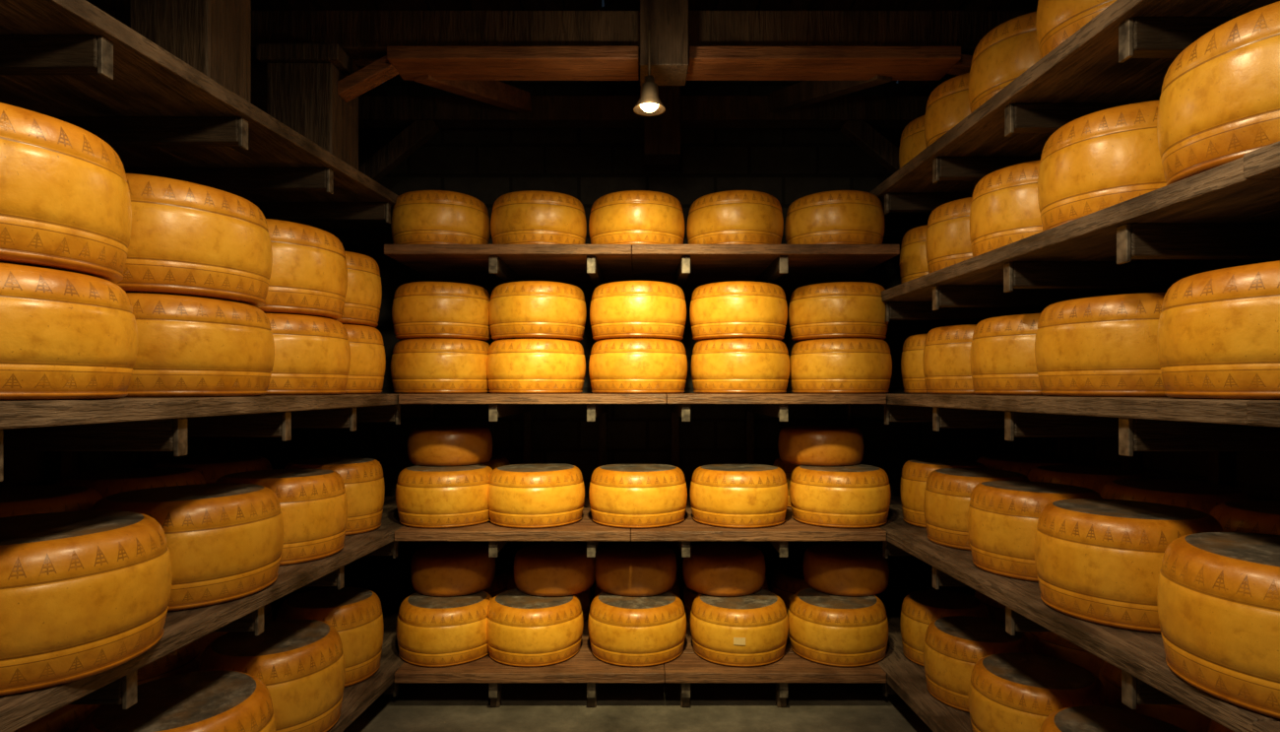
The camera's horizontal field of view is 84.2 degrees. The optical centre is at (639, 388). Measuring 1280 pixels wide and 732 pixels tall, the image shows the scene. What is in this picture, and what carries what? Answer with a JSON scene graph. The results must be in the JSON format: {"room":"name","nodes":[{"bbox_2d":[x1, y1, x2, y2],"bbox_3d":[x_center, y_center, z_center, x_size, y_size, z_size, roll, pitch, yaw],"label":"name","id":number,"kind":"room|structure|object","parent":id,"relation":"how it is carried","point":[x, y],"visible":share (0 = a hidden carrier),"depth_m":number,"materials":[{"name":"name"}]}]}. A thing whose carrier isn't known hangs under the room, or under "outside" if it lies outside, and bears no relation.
{"room":"cheese aging cellar","nodes":[
{"label":"cheese aging cellar","id":0,"kind":"room"},
{"bbox_2d":[0,436,254,486],"bbox_3d":[-2.200,-0.030,1.175,0.100,2.780,5.550,0,0,0],"label":"wall","id":1,"kind":"structure","parent":0,"point":[20,468],"depth_m":2.79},
{"bbox_2d":[86,0,1038,95],"bbox_3d":[0.000,-1.830,1.175,4.486,0.815,5.550,0,0,0],"label":"ceiling","id":2,"kind":"structure","parent":0,"point":[258,73],"depth_m":3.45,"materials":[{"name":"brown wood"}]},
{"bbox_2d":[92,0,1036,182],"bbox_3d":[0.000,-1.496,1.175,4.300,1.300,5.550,0,0,0],"label":"roof truss","id":3,"kind":"object","parent":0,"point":[326,70],"visible":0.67,"depth_m":2.62,"materials":[{"name":"brown wood"}]},
{"bbox_2d":[633,30,665,116],"bbox_3d":[0.033,-1.121,2.500,0.116,0.283,0.116,0,0,0],"label":"pendant lamp","id":4,"kind":"object","parent":3,"relation":"hanging from","point":[649,103],"visible":1,"depth_m":2.48,"materials":[{"name":"metal"}]},
{"bbox_2d":[343,682,932,731],"bbox_3d":[0.000,1.410,1.175,4.500,0.100,5.750,0,0,0],"label":"floor","id":5,"kind":"structure","parent":0,"point":[416,706],"depth_m":3.01,"materials":[{"name":"concrete"}]},
{"bbox_2d":[394,605,886,706],"bbox_3d":[0.001,1.272,3.422,2.052,0.176,0.932,0,0,0],"label":"wooden shelf","id":6,"kind":"object","parent":5,"relation":"on","point":[584,666],"visible":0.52,"depth_m":2.98,"materials":[{"name":"brown wood"}]},
{"bbox_2d":[396,589,492,666],"bbox_3d":[-0.871,1.061,3.213,0.440,0.244,0.440,0,0,38],"label":"cheese wheel","id":7,"kind":"object","parent":6,"relation":"on","point":[432,630],"visible":0.81,"depth_m":3.04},
{"bbox_2d":[410,542,495,596],"bbox_3d":[-0.889,0.854,3.385,0.394,0.174,0.396,0,0,-21],"label":"cheese wheel","id":8,"kind":"object","parent":7,"relation":"on","point":[452,568],"visible":0.94,"depth_m":3.23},
{"bbox_2d":[486,587,583,666],"bbox_3d":[-0.479,1.062,3.213,0.440,0.243,0.443,0,0,-21],"label":"cheese wheel","id":9,"kind":"object","parent":6,"relation":"on","point":[524,629],"visible":0.94,"depth_m":3.04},
{"bbox_2d":[513,542,595,596],"bbox_3d":[-0.406,0.854,3.385,0.393,0.172,0.390,0,0,16],"label":"cheese wheel","id":10,"kind":"object","parent":9,"relation":"on","point":[550,569],"visible":0.91,"depth_m":3.23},
{"bbox_2d":[506,570,590,620],"bbox_3d":[-0.479,1.062,3.661,0.439,0.244,0.440,0,0,-24],"label":"cheese wheel","id":11,"kind":"object","parent":6,"relation":"on","point":[584,597],"visible":0.09,"depth_m":3.58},
{"bbox_2d":[588,590,686,666],"bbox_3d":[-0.015,1.061,3.215,0.442,0.245,0.441,0,0,25],"label":"cheese wheel","id":12,"kind":"object","parent":6,"relation":"on","point":[624,630],"visible":0.93,"depth_m":3.04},
{"bbox_2d":[594,542,676,595],"bbox_3d":[-0.019,0.855,3.387,0.390,0.172,0.390,0,0,25],"label":"cheese wheel","id":13,"kind":"object","parent":12,"relation":"on","point":[622,568],"visible":1,"depth_m":3.24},
{"bbox_2d":[594,576,680,598],"bbox_3d":[-0.014,1.062,3.665,0.438,0.243,0.439,0,0,-29],"label":"cheese wheel","id":14,"kind":"object","parent":6,"relation":"on","point":[675,589],"visible":0.08,"depth_m":3.59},
{"bbox_2d":[683,576,768,621],"bbox_3d":[0.447,1.062,3.663,0.441,0.242,0.437,0,0,-44],"label":"cheese wheel","id":15,"kind":"object","parent":6,"relation":"on","point":[689,595],"visible":0.15,"depth_m":3.58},
{"bbox_2d":[690,588,788,666],"bbox_3d":[0.448,1.061,3.213,0.443,0.245,0.441,0,0,0],"label":"cheese wheel","id":16,"kind":"object","parent":6,"relation":"on","point":[750,629],"visible":0.91,"depth_m":3.04,"materials":[{"name":"food"}]},
{"bbox_2d":[682,541,765,596],"bbox_3d":[0.399,0.854,3.386,0.394,0.174,0.396,0,0,26],"label":"cheese wheel","id":17,"kind":"object","parent":16,"relation":"on","point":[718,568],"visible":0.94,"depth_m":3.23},
{"bbox_2d":[769,563,810,613],"bbox_3d":[0.894,1.062,3.662,0.439,0.243,0.444,0,0,-23],"label":"cheese wheel","id":18,"kind":"object","parent":6,"relation":"on","point":[787,580],"visible":0.19,"depth_m":3.56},
{"bbox_2d":[787,587,888,666],"bbox_3d":[0.893,1.061,3.217,0.440,0.244,0.440,0,0,-17],"label":"cheese wheel","id":19,"kind":"object","parent":6,"relation":"on","point":[825,628],"visible":0.91,"depth_m":3.04,"materials":[{"name":"food"}]},
{"bbox_2d":[802,542,889,596],"bbox_3d":[0.979,0.854,3.385,0.393,0.172,0.390,0,0,-23],"label":"cheese wheel","id":20,"kind":"object","parent":19,"relation":"on","point":[835,568],"visible":0.98,"depth_m":3.24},
{"bbox_2d":[1121,450,1143,473],"bbox_3d":[2.117,0.130,3.050,0.064,2.460,0.048,0,0,0],"label":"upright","id":21,"kind":"object","parent":5,"relation":"on","point":[1135,462],"visible":0.02,"depth_m":3.03,"materials":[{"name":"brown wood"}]},
{"bbox_2d":[1208,450,1235,487],"bbox_3d":[2.117,0.130,2.580,0.064,2.460,0.048,0,0,0],"label":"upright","id":22,"kind":"object","parent":5,"relation":"on","point":[1221,464],"visible":0.02,"depth_m":2.56,"materials":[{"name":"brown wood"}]},
{"bbox_3d":[-0.620,0.380,3.919,0.044,1.960,0.060,0,0,0],"label":"upright","id":23,"kind":"object","parent":5,"relation":"on","visible":0},
{"bbox_2d":[394,497,886,557],"bbox_3d":[0.001,0.650,3.422,2.052,0.117,0.932,0,0,0],"label":"wooden shelf","id":24,"kind":"object","parent":23,"relation":"attached to","point":[687,530],"visible":0.52,"depth_m":2.96,"materials":[{"name":"brown wood"}]},
{"bbox_2d":[395,463,492,527],"bbox_3d":[-0.871,0.471,3.204,0.443,0.240,0.439,0,0,10],"label":"cheese wheel","id":25,"kind":"object","parent":24,"relation":"on","point":[426,496],"visible":0.84,"depth_m":3.02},
{"bbox_2d":[407,425,492,465],"bbox_3d":[-0.907,0.268,3.395,0.394,0.165,0.394,0,0,-17],"label":"cheese wheel","id":26,"kind":"object","parent":25,"relation":"on","point":[455,445],"visible":1,"depth_m":3.23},
{"bbox_2d":[482,453,510,469],"bbox_3d":[-0.886,0.470,3.665,0.441,0.243,0.442,0,0,9],"label":"cheese wheel","id":27,"kind":"object","parent":24,"relation":"on","point":[496,461],"visible":0.06,"depth_m":3.58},
{"bbox_2d":[487,462,584,527],"bbox_3d":[-0.471,0.470,3.207,0.440,0.242,0.440,0,0,44],"label":"cheese wheel","id":28,"kind":"object","parent":24,"relation":"on","point":[525,494],"visible":0.99,"depth_m":3.03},
{"bbox_2d":[588,462,687,527],"bbox_3d":[-0.009,0.471,3.203,0.441,0.241,0.446,0,0,19],"label":"cheese wheel","id":29,"kind":"object","parent":24,"relation":"on","point":[621,494],"visible":1,"depth_m":3.03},
{"bbox_2d":[689,462,787,527],"bbox_3d":[0.449,0.471,3.204,0.443,0.241,0.440,0,0,-28],"label":"cheese wheel","id":30,"kind":"object","parent":24,"relation":"on","point":[728,494],"visible":1,"depth_m":3.02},
{"bbox_2d":[772,456,800,507],"bbox_3d":[0.905,0.470,3.663,0.438,0.243,0.443,0,0,-39],"label":"cheese wheel","id":31,"kind":"object","parent":24,"relation":"on","point":[788,468],"visible":0.08,"depth_m":3.54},
{"bbox_2d":[789,463,891,527],"bbox_3d":[0.900,0.471,3.207,0.442,0.242,0.441,0,0,37],"label":"cheese wheel","id":32,"kind":"object","parent":24,"relation":"on","point":[858,495],"visible":0.94,"depth_m":3.03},
{"bbox_2d":[777,425,864,465],"bbox_3d":[0.864,0.268,3.395,0.397,0.165,0.394,0,0,-14],"label":"cheese wheel","id":33,"kind":"object","parent":32,"relation":"on","point":[809,445],"visible":1,"depth_m":3.23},
{"bbox_2d":[384,244,899,289],"bbox_3d":[0.007,-0.546,3.422,2.153,0.117,0.932,0,0,0],"label":"wooden shelf","id":34,"kind":"object","parent":23,"relation":"attached to","point":[480,265],"visible":0.85,"depth_m":3.08,"materials":[{"name":"brown wood"}]},
{"bbox_2d":[390,190,490,244],"bbox_3d":[-0.893,-0.728,3.195,0.430,0.245,0.430,0,0,-27],"label":"cheese wheel","id":35,"kind":"object","parent":34,"relation":"on","point":[419,217],"visible":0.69,"depth_m":3.01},
{"bbox_2d":[490,190,586,244],"bbox_3d":[-0.453,-0.727,3.194,0.436,0.244,0.431,0,0,36],"label":"cheese wheel","id":36,"kind":"object","parent":34,"relation":"on","point":[529,217],"visible":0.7,"depth_m":3.01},
{"bbox_2d":[588,190,684,251],"bbox_3d":[-0.011,-0.728,3.195,0.430,0.244,0.433,0,0,36],"label":"cheese wheel","id":37,"kind":"object","parent":34,"relation":"on","point":[628,217],"visible":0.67,"depth_m":3.01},
{"bbox_2d":[686,190,783,244],"bbox_3d":[0.430,-0.728,3.194,0.432,0.245,0.431,0,0,-26],"label":"cheese wheel","id":38,"kind":"object","parent":34,"relation":"on","point":[731,217],"visible":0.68,"depth_m":3.01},
{"bbox_2d":[784,190,885,244],"bbox_3d":[0.874,-0.728,3.195,0.431,0.246,0.432,0,0,-13],"label":"cheese wheel","id":39,"kind":"object","parent":34,"relation":"on","point":[834,217],"visible":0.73,"depth_m":3.01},
{"bbox_2d":[398,392,886,421],"bbox_3d":[0.010,0.079,3.422,2.034,0.117,0.932,0,0,0],"label":"wooden shelf","id":40,"kind":"object","parent":23,"relation":"attached to","point":[499,405],"visible":0.79,"depth_m":2.96,"materials":[{"name":"brown wood"}]},
{"bbox_2d":[390,337,489,393],"bbox_3d":[-0.883,-0.100,3.196,0.445,0.239,0.443,0,0,-42],"label":"cheese wheel","id":41,"kind":"object","parent":40,"relation":"on","point":[418,365],"visible":0.91,"depth_m":3.01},
{"bbox_2d":[391,281,490,341],"bbox_3d":[-0.887,-0.341,3.196,0.437,0.242,0.434,0,0,-25],"label":"cheese wheel","id":42,"kind":"object","parent":41,"relation":"on","point":[419,309],"visible":0.87,"depth_m":3.01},
{"bbox_2d":[486,337,585,393],"bbox_3d":[-0.466,-0.101,3.195,0.447,0.241,0.442,0,0,-21],"label":"cheese wheel","id":43,"kind":"object","parent":40,"relation":"on","point":[531,365],"visible":0.99,"depth_m":3.01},
{"bbox_2d":[488,280,586,341],"bbox_3d":[-0.458,-0.341,3.194,0.436,0.242,0.435,0,0,-33],"label":"cheese wheel","id":44,"kind":"object","parent":43,"relation":"on","point":[525,309],"visible":0.88,"depth_m":3.01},
{"bbox_2d":[588,337,687,393],"bbox_3d":[-0.008,-0.100,3.196,0.442,0.238,0.447,0,0,-3],"label":"cheese wheel","id":45,"kind":"object","parent":40,"relation":"on","point":[618,365],"visible":1,"depth_m":3.01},
{"bbox_2d":[589,280,686,340],"bbox_3d":[-0.009,-0.341,3.194,0.435,0.244,0.436,0,0,27],"label":"cheese wheel","id":46,"kind":"object","parent":45,"relation":"on","point":[625,308],"visible":0.91,"depth_m":3.01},
{"bbox_2d":[691,337,789,393],"bbox_3d":[0.450,-0.101,3.193,0.444,0.240,0.443,0,0,-13],"label":"cheese wheel","id":47,"kind":"object","parent":40,"relation":"on","point":[719,365],"visible":1,"depth_m":3.01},
{"bbox_2d":[689,280,787,340],"bbox_3d":[0.438,-0.340,3.195,0.435,0.242,0.434,0,0,-28],"label":"cheese wheel","id":48,"kind":"object","parent":47,"relation":"on","point":[737,308],"visible":0.89,"depth_m":3.01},
{"bbox_2d":[789,337,892,393],"bbox_3d":[0.900,-0.100,3.197,0.445,0.239,0.450,0,0,24],"label":"cheese wheel","id":49,"kind":"object","parent":40,"relation":"on","point":[828,365],"visible":0.99,"depth_m":3.01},
{"bbox_2d":[788,281,888,341],"bbox_3d":[0.895,-0.341,3.196,0.437,0.244,0.432,0,0,-45],"label":"cheese wheel","id":50,"kind":"object","parent":49,"relation":"on","point":[838,309],"visible":0.87,"depth_m":3.01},
{"bbox_2d":[254,0,1025,605],"bbox_3d":[0.000,-0.420,4.000,4.500,3.560,0.100,0,0,0],"label":"wall","id":51,"kind":"structure","parent":0,"point":[587,164],"depth_m":3.95,"materials":[{"name":"wood"}]},
{"bbox_2d":[1025,436,1279,500],"bbox_3d":[2.200,-0.030,1.175,0.100,2.780,5.550,0,0,0],"label":"wall","id":52,"kind":"structure","parent":0,"point":[1257,473],"depth_m":2.84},
{"bbox_3d":[-2.117,0.230,0.550,0.064,2.260,0.048,0,0,0],"label":"upright","id":53,"kind":"object","parent":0,"visible":0},
{"bbox_2d":[0,0,398,245],"bbox_3d":[-1.527,-0.779,2.065,1.114,0.132,3.726,0,0,0],"label":"wooden shelf","id":54,"kind":"object","parent":53,"relation":"attached to","point":[73,62],"visible":0.63,"depth_m":2.08,"materials":[{"name":"brown wood"}]},
{"bbox_2d":[0,496,404,731],"bbox_3d":[-1.519,0.658,2.065,1.130,0.132,3.726,0,0,0],"label":"wooden shelf","id":55,"kind":"object","parent":53,"relation":"attached to","point":[117,684],"visible":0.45,"depth_m":1.85,"materials":[{"name":"brown wood"}]},
{"bbox_2d":[0,484,102,516],"bbox_3d":[-1.835,0.445,2.048,0.475,0.293,0.474,0,0,-14],"label":"cheese wheel","id":56,"kind":"object","parent":55,"relation":"on","point":[15,500],"visible":0.28,"depth_m":2.02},
{"bbox_2d":[0,510,172,696],"bbox_3d":[-1.337,0.446,1.562,0.508,0.292,0.504,0,0,7],"label":"cheese wheel","id":57,"kind":"object","parent":55,"relation":"on","point":[84,594],"visible":1,"depth_m":1.45,"materials":[{"name":"food"}]},
{"bbox_2d":[54,466,205,497],"bbox_3d":[-1.837,0.446,2.561,0.482,0.291,0.476,0,0,30],"label":"cheese wheel","id":58,"kind":"object","parent":55,"relation":"on","point":[106,482],"visible":0.27,"depth_m":2.45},
{"bbox_2d":[90,483,284,611],"bbox_3d":[-1.327,0.446,2.090,0.496,0.292,0.495,0,0,-42],"label":"cheese wheel","id":59,"kind":"object","parent":55,"relation":"on","point":[224,542],"visible":0.64,"depth_m":1.95,"materials":[{"name":"food"}]},
{"bbox_2d":[153,454,272,483],"bbox_3d":[-1.834,0.446,3.052,0.474,0.292,0.478,0,0,-5],"label":"cheese wheel","id":60,"kind":"object","parent":55,"relation":"on","point":[212,468],"visible":0.16,"depth_m":2.93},
{"bbox_2d":[214,468,347,565],"bbox_3d":[-1.290,0.445,2.549,0.446,0.293,0.446,0,0,30],"label":"cheese wheel","id":61,"kind":"object","parent":55,"relation":"on","point":[313,502],"visible":0.59,"depth_m":2.42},
{"bbox_2d":[284,456,384,535],"bbox_3d":[-1.297,0.446,3.001,0.406,0.291,0.405,0,0,-2],"label":"cheese wheel","id":62,"kind":"object","parent":55,"relation":"on","point":[362,477],"visible":0.47,"depth_m":2.90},
{"bbox_2d":[0,392,435,481],"bbox_3d":[-1.546,0.086,2.065,1.076,0.132,3.726,0,0,0],"label":"wooden shelf","id":63,"kind":"object","parent":53,"relation":"attached to","point":[125,423],"visible":0.81,"depth_m":1.60,"materials":[{"name":"brown wood"}]},
{"bbox_2d":[0,261,138,400],"bbox_3d":[-1.248,-0.100,1.331,0.502,0.239,0.496,0,0,-18],"label":"cheese wheel","id":64,"kind":"object","parent":63,"relation":"on","point":[65,335],"visible":1,"depth_m":1.26,"materials":[{"name":"food"}]},
{"bbox_2d":[0,102,131,283],"bbox_3d":[-1.259,-0.359,1.342,0.487,0.277,0.490,0,0,-16],"label":"cheese wheel","id":65,"kind":"object","parent":64,"relation":"on","point":[65,200],"visible":0.86,"depth_m":1.27,"materials":[{"name":"food"}]},
{"bbox_2d":[125,292,274,396],"bbox_3d":[-1.252,-0.106,1.879,0.495,0.252,0.496,0,0,18],"label":"cheese wheel","id":66,"kind":"object","parent":63,"relation":"on","point":[188,346],"visible":0.66,"depth_m":1.72,"materials":[{"name":"food"}]},
{"bbox_2d":[115,173,272,307],"bbox_3d":[-1.260,-0.376,1.889,0.489,0.287,0.488,0,0,2],"label":"cheese wheel","id":67,"kind":"object","parent":66,"relation":"on","point":[187,238],"visible":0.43,"depth_m":1.73,"materials":[{"name":"food"}]},
{"bbox_2d":[265,313,350,394],"bbox_3d":[-1.250,-0.112,2.423,0.484,0.263,0.485,0,0,-27],"label":"cheese wheel","id":68,"kind":"object","parent":63,"relation":"on","point":[312,353],"visible":0.47,"depth_m":2.28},
{"bbox_2d":[257,218,347,320],"bbox_3d":[-1.262,-0.395,2.431,0.480,0.301,0.475,0,0,-9],"label":"cheese wheel","id":69,"kind":"object","parent":68,"relation":"on","point":[309,274],"visible":0.39,"depth_m":2.29,"materials":[{"name":"food"}]},
{"bbox_2d":[343,323,385,393],"bbox_3d":[-1.266,-0.118,2.885,0.428,0.275,0.424,0,0,-45],"label":"cheese wheel","id":70,"kind":"object","parent":63,"relation":"on","point":[366,373],"visible":0.4,"depth_m":2.80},
{"bbox_2d":[338,251,382,327],"bbox_3d":[-1.277,-0.401,2.886,0.418,0.288,0.419,0,0,8],"label":"cheese wheel","id":71,"kind":"object","parent":70,"relation":"on","point":[362,303],"visible":0.32,"depth_m":2.79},
{"bbox_2d":[270,602,404,731],"bbox_3d":[-1.519,1.250,2.065,1.130,0.132,3.726,0,0,0],"label":"wooden shelf","id":72,"kind":"object","parent":53,"relation":"attached to","point":[357,697],"visible":0.24,"depth_m":2.94,"materials":[{"name":"brown wood"}]},
{"bbox_2d":[76,669,276,731],"bbox_3d":[-1.290,1.022,1.981,0.486,0.323,0.486,0,0,45],"label":"cheese wheel","id":73,"kind":"object","parent":72,"relation":"on","point":[216,700],"visible":0.95,"depth_m":1.95,"materials":[{"name":"food"}]},
{"bbox_2d":[197,602,273,653],"bbox_3d":[-1.820,1.033,3.002,0.474,0.302,0.478,0,0,-32],"label":"cheese wheel","id":74,"kind":"object","parent":72,"relation":"on","point":[204,641],"visible":0.04,"depth_m":2.81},
{"bbox_2d":[197,619,345,731],"bbox_3d":[-1.282,1.023,2.480,0.466,0.321,0.464,0,0,-23],"label":"cheese wheel","id":75,"kind":"object","parent":72,"relation":"on","point":[301,665],"visible":0.73,"depth_m":2.37,"materials":[{"name":"food"}]},
{"bbox_2d":[276,586,383,687],"bbox_3d":[-1.291,1.022,2.949,0.414,0.324,0.418,0,0,20],"label":"cheese wheel","id":76,"kind":"object","parent":72,"relation":"on","point":[355,612],"visible":0.63,"depth_m":2.85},
{"bbox_3d":[2.117,0.130,0.550,0.064,2.460,0.048,0,0,0],"label":"upright","id":77,"kind":"object","parent":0,"visible":0},
{"bbox_2d":[876,602,972,731],"bbox_3d":[1.537,1.250,2.065,1.094,0.132,3.726,0,0,0],"label":"wooden shelf","id":78,"kind":"object","parent":77,"relation":"attached to","point":[906,678],"visible":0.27,"depth_m":2.86,"materials":[{"name":"brown wood"}]},
{"bbox_2d":[899,588,989,666],"bbox_3d":[1.341,1.051,3.122,0.366,0.265,0.365,0,0,-15],"label":"cheese wheel","id":79,"kind":"object","parent":78,"relation":"on","point":[920,608],"visible":0.57,"depth_m":3.05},
{"bbox_2d":[923,615,1031,711],"bbox_3d":[1.301,1.053,2.735,0.384,0.261,0.388,0,0,18],"label":"cheese wheel","id":80,"kind":"object","parent":78,"relation":"on","point":[953,645],"visible":0.55,"depth_m":2.64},
{"bbox_2d":[968,651,1108,731],"bbox_3d":[1.303,1.051,2.328,0.400,0.266,0.404,0,0,-28],"label":"cheese wheel","id":81,"kind":"object","parent":78,"relation":"on","point":[1009,691],"visible":0.85,"depth_m":2.24,"materials":[{"name":"food"}]},
{"bbox_2d":[1024,631,1101,676],"bbox_3d":[1.788,1.048,2.838,0.436,0.272,0.437,0,0,-10],"label":"cheese wheel","id":82,"kind":"object","parent":78,"relation":"on","point":[1048,643],"visible":0.13,"depth_m":2.72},
{"bbox_2d":[1039,704,1188,731],"bbox_3d":[1.305,1.052,1.898,0.425,0.262,0.426,0,0,-37],"label":"cheese wheel","id":83,"kind":"object","parent":78,"relation":"on","point":[1078,718],"visible":1,"depth_m":1.97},
{"bbox_2d":[1097,658,1211,731],"bbox_3d":[1.792,1.048,2.369,0.438,0.272,0.435,0,0,-12],"label":"cheese wheel","id":84,"kind":"object","parent":78,"relation":"on","point":[1184,716],"visible":0.12,"depth_m":2.23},
{"bbox_2d":[1208,718,1234,731],"bbox_3d":[1.788,1.048,1.899,0.442,0.271,0.436,0,0,-8],"label":"cheese wheel","id":85,"kind":"object","parent":78,"relation":"on","point":[1214,726],"visible":0.17,"depth_m":1.97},
{"bbox_2d":[846,392,1279,455],"bbox_3d":[1.544,0.086,2.065,1.081,0.132,3.726,0,0,0],"label":"wooden shelf","id":86,"kind":"object","parent":77,"relation":"attached to","point":[1140,423],"visible":0.86,"depth_m":1.64,"materials":[{"name":"brown wood"}]},
{"bbox_2d":[900,333,928,393],"bbox_3d":[1.344,-0.110,3.119,0.367,0.259,0.367,0,0,39],"label":"cheese wheel","id":87,"kind":"object","parent":86,"relation":"on","point":[912,366],"visible":0.33,"depth_m":3.05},
{"bbox_2d":[922,323,976,393],"bbox_3d":[1.299,-0.110,2.733,0.386,0.258,0.387,0,0,-11],"label":"cheese wheel","id":88,"kind":"object","parent":86,"relation":"on","point":[946,363],"visible":0.52,"depth_m":2.63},
{"bbox_2d":[969,313,1043,394],"bbox_3d":[1.307,-0.109,2.331,0.401,0.257,0.404,0,0,27],"label":"cheese wheel","id":89,"kind":"object","parent":86,"relation":"on","point":[1002,360],"visible":0.41,"depth_m":2.22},
{"bbox_2d":[1034,292,1167,396],"bbox_3d":[1.304,-0.110,1.900,0.432,0.258,0.426,0,0,22],"label":"cheese wheel","id":90,"kind":"object","parent":86,"relation":"on","point":[1104,346],"visible":0.68,"depth_m":1.77,"materials":[{"name":"food"}]},
{"bbox_2d":[1156,259,1279,399],"bbox_3d":[1.302,-0.109,1.401,0.450,0.256,0.451,0,0,-43],"label":"cheese wheel","id":91,"kind":"object","parent":86,"relation":"on","point":[1218,337],"visible":1,"depth_m":1.33,"materials":[{"name":"food"}]},
{"bbox_2d":[869,0,1279,237],"bbox_3d":[1.544,-0.819,2.065,1.081,0.132,3.726,0,0,0],"label":"wooden shelf","id":92,"kind":"object","parent":77,"relation":"attached to","point":[1123,55],"visible":0.53,"depth_m":2.03,"materials":[{"name":"brown wood"}]},
{"bbox_2d":[898,114,926,168],"bbox_3d":[1.336,-1.030,3.118,0.365,0.289,0.366,0,0,43],"label":"cheese wheel","id":93,"kind":"object","parent":92,"relation":"on","point":[913,142],"visible":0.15,"depth_m":3.05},
{"bbox_2d":[924,72,970,147],"bbox_3d":[1.304,-1.026,2.734,0.384,0.282,0.388,0,0,-42],"label":"cheese wheel","id":94,"kind":"object","parent":92,"relation":"on","point":[948,103],"visible":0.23,"depth_m":2.64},
{"bbox_2d":[968,11,1040,113],"bbox_3d":[1.306,-1.030,2.329,0.404,0.289,0.400,0,0,-8],"label":"cheese wheel","id":95,"kind":"object","parent":92,"relation":"on","point":[1010,48],"visible":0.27,"depth_m":2.23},
{"bbox_2d":[1035,0,1116,59],"bbox_3d":[1.312,-1.029,1.899,0.426,0.287,0.425,0,0,-12],"label":"cheese wheel","id":96,"kind":"object","parent":92,"relation":"on","point":[1056,21],"visible":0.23,"depth_m":1.86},
{"bbox_2d":[877,496,1279,731],"bbox_3d":[1.537,0.658,2.065,1.094,0.132,3.726,0,0,0],"label":"wooden shelf","id":97,"kind":"object","parent":77,"relation":"attached to","point":[1147,677],"visible":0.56,"depth_m":1.76,"materials":[{"name":"brown wood"}]},
{"bbox_2d":[900,458,987,527],"bbox_3d":[1.340,0.455,3.119,0.366,0.274,0.368,0,0,-1],"label":"cheese wheel","id":98,"kind":"object","parent":97,"relation":"on","point":[915,472],"visible":0.45,"depth_m":3.05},
{"bbox_2d":[923,467,1029,550],"bbox_3d":[1.303,0.456,2.734,0.391,0.272,0.387,0,0,-45],"label":"cheese wheel","id":99,"kind":"object","parent":97,"relation":"on","point":[948,490],"visible":0.6,"depth_m":2.64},
{"bbox_2d":[976,453,1074,477],"bbox_3d":[1.791,0.455,3.302,0.433,0.273,0.438,0,0,-4],"label":"cheese wheel","id":100,"kind":"object","parent":97,"relation":"on","point":[1022,464],"visible":0.21,"depth_m":3.20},
{"bbox_2d":[967,480,1102,581],"bbox_3d":[1.300,0.454,2.328,0.402,0.275,0.401,0,0,-37],"label":"cheese wheel","id":101,"kind":"object","parent":97,"relation":"on","point":[1003,515],"visible":0.59,"depth_m":2.22,"materials":[{"name":"food"}]},
{"bbox_2d":[1027,464,1147,494],"bbox_3d":[1.788,0.456,2.842,0.436,0.271,0.434,0,0,19],"label":"cheese wheel","id":102,"kind":"object","parent":97,"relation":"on","point":[1094,478],"visible":0.32,"depth_m":2.74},
{"bbox_2d":[1034,498,1223,633],"bbox_3d":[1.301,0.455,1.899,0.424,0.273,0.428,0,0,-19],"label":"cheese wheel","id":103,"kind":"object","parent":97,"relation":"on","point":[1098,560],"visible":0.74,"depth_m":1.77,"materials":[{"name":"food"}]},
{"bbox_2d":[1100,478,1255,513],"bbox_3d":[1.790,0.455,2.371,0.436,0.273,0.436,0,0,-41],"label":"cheese wheel","id":104,"kind":"object","parent":97,"relation":"on","point":[1202,496],"visible":0.31,"depth_m":2.28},
{"bbox_2d":[1156,531,1279,718],"bbox_3d":[1.302,0.454,1.401,0.449,0.274,0.454,0,0,15],"label":"cheese wheel","id":105,"kind":"object","parent":97,"relation":"on","point":[1218,595],"visible":1,"depth_m":1.34,"materials":[{"name":"food"}]},
{"bbox_2d":[1209,500,1279,534],"bbox_3d":[1.791,0.456,1.898,0.437,0.272,0.436,0,0,8],"label":"cheese wheel","id":106,"kind":"object","parent":97,"relation":"on","point":[1245,516],"visible":0.26,"depth_m":1.89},
{"bbox_2d":[881,140,1279,328],"bbox_3d":[1.545,-0.354,2.065,1.077,0.132,3.726,0,0,0],"label":"wooden shelf","id":107,"kind":"object","parent":77,"relation":"attached to","point":[1227,215],"visible":0.71,"depth_m":1.92,"materials":[{"name":"brown wood"}]},
{"bbox_2d":[899,224,928,283],"bbox_3d":[1.338,-0.563,3.121,0.364,0.286,0.368,0,0,6],"label":"cheese wheel","id":108,"kind":"object","parent":107,"relation":"on","point":[913,254],"visible":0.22,"depth_m":3.04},
{"bbox_2d":[925,196,972,273],"bbox_3d":[1.310,-0.565,2.733,0.386,0.288,0.385,0,0,36],"label":"cheese wheel","id":109,"kind":"object","parent":107,"relation":"on","point":[947,240],"visible":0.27,"depth_m":2.64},
{"bbox_2d":[968,160,1043,256],"bbox_3d":[1.303,-0.564,2.329,0.403,0.287,0.402,0,0,-39],"label":"cheese wheel","id":110,"kind":"object","parent":107,"relation":"on","point":[1004,210],"visible":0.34,"depth_m":2.22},
{"bbox_2d":[1037,100,1166,230],"bbox_3d":[1.308,-0.565,1.898,0.426,0.288,0.427,0,0,-41],"label":"cheese wheel","id":111,"kind":"object","parent":107,"relation":"on","point":[1097,160],"visible":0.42,"depth_m":1.77,"materials":[{"name":"food"}]},
{"bbox_2d":[1156,0,1279,185],"bbox_3d":[1.303,-0.563,1.399,0.454,0.286,0.451,0,0,-18],"label":"cheese wheel","id":112,"kind":"object","parent":107,"relation":"on","point":[1219,103],"visible":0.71,"depth_m":1.33,"materials":[{"name":"food"}]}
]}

